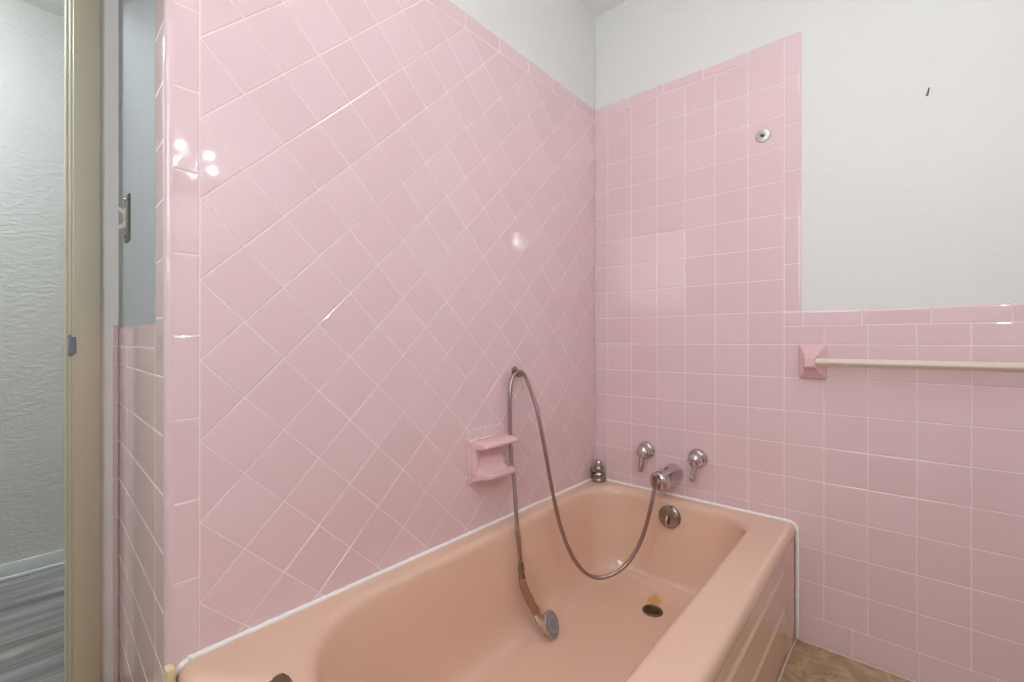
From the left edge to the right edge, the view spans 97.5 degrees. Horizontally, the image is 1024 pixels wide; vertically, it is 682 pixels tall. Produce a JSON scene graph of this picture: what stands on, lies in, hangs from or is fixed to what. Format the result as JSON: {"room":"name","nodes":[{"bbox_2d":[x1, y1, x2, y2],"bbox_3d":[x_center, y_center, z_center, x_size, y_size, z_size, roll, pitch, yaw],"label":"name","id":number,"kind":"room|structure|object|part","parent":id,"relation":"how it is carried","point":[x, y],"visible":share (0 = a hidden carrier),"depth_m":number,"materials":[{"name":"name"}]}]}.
{"room":"bathroom","nodes":[
{"label":"bathroom","id":0,"kind":"room"},
{"bbox_2d":[0,0,63,564],"bbox_3d":[-2.513,-0.221,1.420,0.100,2.400,3.400,0,0,41],"label":"wall","id":1,"kind":"structure","parent":0,"point":[31,37],"depth_m":1.90,"materials":[{"name":"white paint"}]},
{"bbox_2d":[0,549,63,581],"bbox_3d":[-2.467,0.946,1.380,0.022,0.066,3.400,0,0,41],"label":"baseboard","id":2,"kind":"structure","parent":1,"relation":"attached to","point":[12,570],"depth_m":1.89,"materials":[{"name":"white paint"}]},
{"bbox_2d":[119,0,174,681],"bbox_3d":[-0.853,-0.221,1.091,0.691,2.400,0.122,0,0,41],"label":"wall","id":3,"kind":"structure","parent":0,"point":[141,83],"depth_m":0.98,"materials":[{"name":"grey paint"}]},
{"bbox_2d":[101,0,118,681],"bbox_3d":[-1.493,-0.221,0.966,0.126,2.400,1.150,0,0,41],"label":"door frame","id":4,"kind":"structure","parent":3,"relation":"in","point":[109,8],"depth_m":1.28,"materials":[{"name":"white paint"}]},
{"bbox_2d":[64,0,100,681],"bbox_3d":[-1.486,-0.064,0.969,0.144,2.085,0.873,0,0,41],"label":"door","id":5,"kind":"structure","parent":4,"relation":"attached to","point":[82,18],"depth_m":1.23,"materials":[{"name":"beige paint"}]},
{"bbox_3d":[-1.201,0.012,1.225,0.048,0.058,0.013,0,0,41],"label":"strike plate","id":6,"kind":"part","parent":5,"relation":"part of","materials":[{"name":"silver metal"}]},
{"bbox_2d":[118,193,130,242],"bbox_3d":[-0.986,-0.312,1.140,0.070,0.114,0.023,0,0,41],"label":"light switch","id":7,"kind":"object","parent":3,"relation":"attached to","point":[126,225],"visible":1,"depth_m":1.13,"materials":[{"name":"silver metal"}]},
{"bbox_2d":[124,193,130,242],"bbox_3d":[-0.982,-0.312,1.145,0.070,0.114,0.006,0,0,44],"label":"switch plate","id":8,"kind":"object","parent":7,"relation":"attached to","point":[127,201],"depth_m":1.12,"materials":[{"name":"silver metal"}]},
{"bbox_2d":[163,664,174,681],"bbox_3d":[-0.623,0.786,0.817,0.024,0.386,0.014,0,0,41],"label":"trim","id":9,"kind":"structure","parent":3,"relation":"attached to","point":[168,670],"depth_m":0.81,"materials":[{"name":"beige wood"}]},
{"bbox_2d":[20,0,626,17],"bbox_3d":[-1.037,-1.451,0.604,3.470,0.060,4.100,0,0,41],"label":"ceiling","id":10,"kind":"structure","parent":0,"point":[596,8],"depth_m":1.90,"materials":[{"name":"white paint"}]},
{"bbox_2d":[163,0,594,681],"bbox_3d":[-0.171,-0.221,1.426,0.101,2.400,1.523,0,0,41],"label":"wall","id":11,"kind":"structure","parent":0,"point":[384,210],"depth_m":1.12,"materials":[{"name":"pink tile"}]},
{"bbox_2d":[468,432,517,484],"bbox_3d":[-0.055,0.376,1.421,0.090,0.139,0.156,0,0,41],"label":"soap dish","id":12,"kind":"object","parent":11,"relation":"attached to","point":[486,461],"visible":1,"depth_m":1.40,"materials":[{"name":"pink ceramic"}]},
{"bbox_2d":[472,446,515,481],"bbox_3d":[-0.051,0.384,1.417,0.078,0.103,0.138,0,0,41],"label":"tray","id":13,"kind":"object","parent":12,"relation":"on","point":[488,462],"depth_m":1.40,"materials":[{"name":"pink ceramic"}]},
{"bbox_2d":[512,366,522,376],"bbox_3d":[0.022,0.107,1.546,0.038,0.037,0.032,0,0,41],"label":"wall hook","id":14,"kind":"object","parent":11,"relation":"attached to","point":[514,368],"visible":0.75,"depth_m":1.55,"materials":[{"name":"silver metal"}]},
{"bbox_2d":[0,565,910,681],"bbox_3d":[-1.024,1.009,0.592,3.435,0.060,4.100,0,0,41],"label":"floor","id":15,"kind":"structure","parent":0,"point":[32,605],"depth_m":1.43,"materials":[{"name":"grey wood"}]},
{"bbox_2d":[176,481,794,681],"bbox_3d":[0.156,0.788,1.151,0.754,0.381,1.506,0,0,41],"label":"bathtub","id":16,"kind":"object","parent":15,"relation":"on","point":[707,594],"visible":0.95,"depth_m":1.28,"materials":[{"name":"pink ceramic"}]},
{"bbox_2d":[269,673,292,681],"bbox_3d":[-0.407,0.592,0.788,0.039,0.014,0.020,0,0,-30],"label":"scrap","id":17,"kind":"object","parent":16,"relation":"on","point":[282,677],"visible":1,"depth_m":0.79,"materials":[{"name":"brown"}]},
{"bbox_2d":[175,478,798,677],"bbox_3d":[0.153,0.783,1.145,0.766,0.384,1.527,0,0,41],"label":"caulk","id":18,"kind":"structure","parent":16,"relation":"attached to","point":[190,657],"depth_m":1.30,"materials":[{"name":"white"}]},
{"bbox_2d":[508,370,656,638],"bbox_3d":[0.240,0.513,1.565,0.528,0.827,0.209,0,0,-30],"label":"shower","id":19,"kind":"object","parent":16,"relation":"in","point":[548,621],"visible":0.96,"depth_m":1.50,"materials":[{"name":"silver metal"}]},
{"bbox_3d":[0.058,0.808,1.414,0.075,0.117,0.031,0,0,8],"label":"handle","id":20,"kind":"part","parent":19,"relation":"part of","materials":[{"name":"brown plastic"}]},
{"bbox_2d":[591,460,605,482],"bbox_3d":[0.371,0.553,1.921,0.065,0.091,0.065,0,0,41],"label":"valve","id":21,"kind":"object","parent":16,"relation":"attached to","point":[598,476],"visible":1,"depth_m":1.90,"materials":[{"name":"silver metal"}]},
{"bbox_3d":[0.593,0.660,1.687,0.083,0.083,0.028,0,0,41],"label":"overflow plate","id":22,"kind":"part","parent":16,"relation":"part of","materials":[{"name":"silver metal"}]},
{"bbox_2d":[778,639,796,681],"bbox_3d":[0.453,0.976,0.928,0.009,0.004,1.444,0,0,41],"label":"caulk","id":23,"kind":"structure","parent":15,"relation":"on","point":[795,639],"depth_m":1.36,"materials":[{"name":"white"}]},
{"bbox_2d":[594,0,1023,681],"bbox_3d":[0.953,-0.221,1.525,1.670,2.400,0.101,0,0,41],"label":"wall","id":24,"kind":"structure","parent":0,"point":[878,217],"depth_m":1.41,"materials":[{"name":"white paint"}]},
{"bbox_2d":[636,441,654,472],"bbox_3d":[0.523,0.462,1.788,0.072,0.115,0.069,0,0,41],"label":"handle","id":25,"kind":"object","parent":24,"relation":"attached to","point":[645,449],"visible":1,"depth_m":1.77,"materials":[{"name":"silver metal"}]},
{"bbox_3d":[0.513,0.484,1.777,0.023,0.070,0.040,0,0,41],"label":"lever","id":26,"kind":"part","parent":25,"relation":"part of","materials":[{"name":"silver metal"}]},
{"bbox_2d":[649,463,682,490],"bbox_3d":[0.565,0.508,1.670,0.078,0.085,0.188,0,0,41],"label":"tub spout","id":27,"kind":"object","parent":24,"relation":"attached to","point":[671,474],"visible":0.98,"depth_m":1.64,"materials":[{"name":"silver metal"}]},
{"bbox_3d":[0.588,0.512,1.696,0.078,0.078,0.118,0,0,41],"label":"spout","id":28,"kind":"part","parent":27,"relation":"part of","materials":[{"name":"silver metal"}]},
{"bbox_2d":[687,448,707,482],"bbox_3d":[0.675,0.460,1.655,0.072,0.115,0.069,0,0,41],"label":"handle","id":29,"kind":"object","parent":24,"relation":"attached to","point":[697,458],"visible":1,"depth_m":1.64,"materials":[{"name":"silver metal"}]},
{"bbox_3d":[0.666,0.482,1.645,0.023,0.070,0.040,0,0,41],"label":"lever","id":30,"kind":"part","parent":29,"relation":"part of","materials":[{"name":"silver metal"}]},
{"bbox_2d":[755,128,770,142],"bbox_3d":[0.858,-0.704,1.536,0.047,0.047,0.011,0,0,41],"label":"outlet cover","id":31,"kind":"object","parent":24,"relation":"attached to","point":[762,135],"visible":1,"depth_m":1.53,"materials":[{"name":"grey metal"}]},
{"bbox_2d":[799,344,1023,378],"bbox_3d":[1.176,0.066,1.219,0.684,0.110,0.078,0,0,41],"label":"towel bar","id":32,"kind":"object","parent":24,"relation":"attached to","point":[814,362],"visible":1,"depth_m":1.29,"materials":[{"name":"plastic"}]},
{"bbox_3d":[0.945,0.066,1.419,0.074,0.110,0.078,0,0,41],"label":"post","id":33,"kind":"part","parent":32,"relation":"part of","materials":[{"name":"pink ceramic"}]}
]}

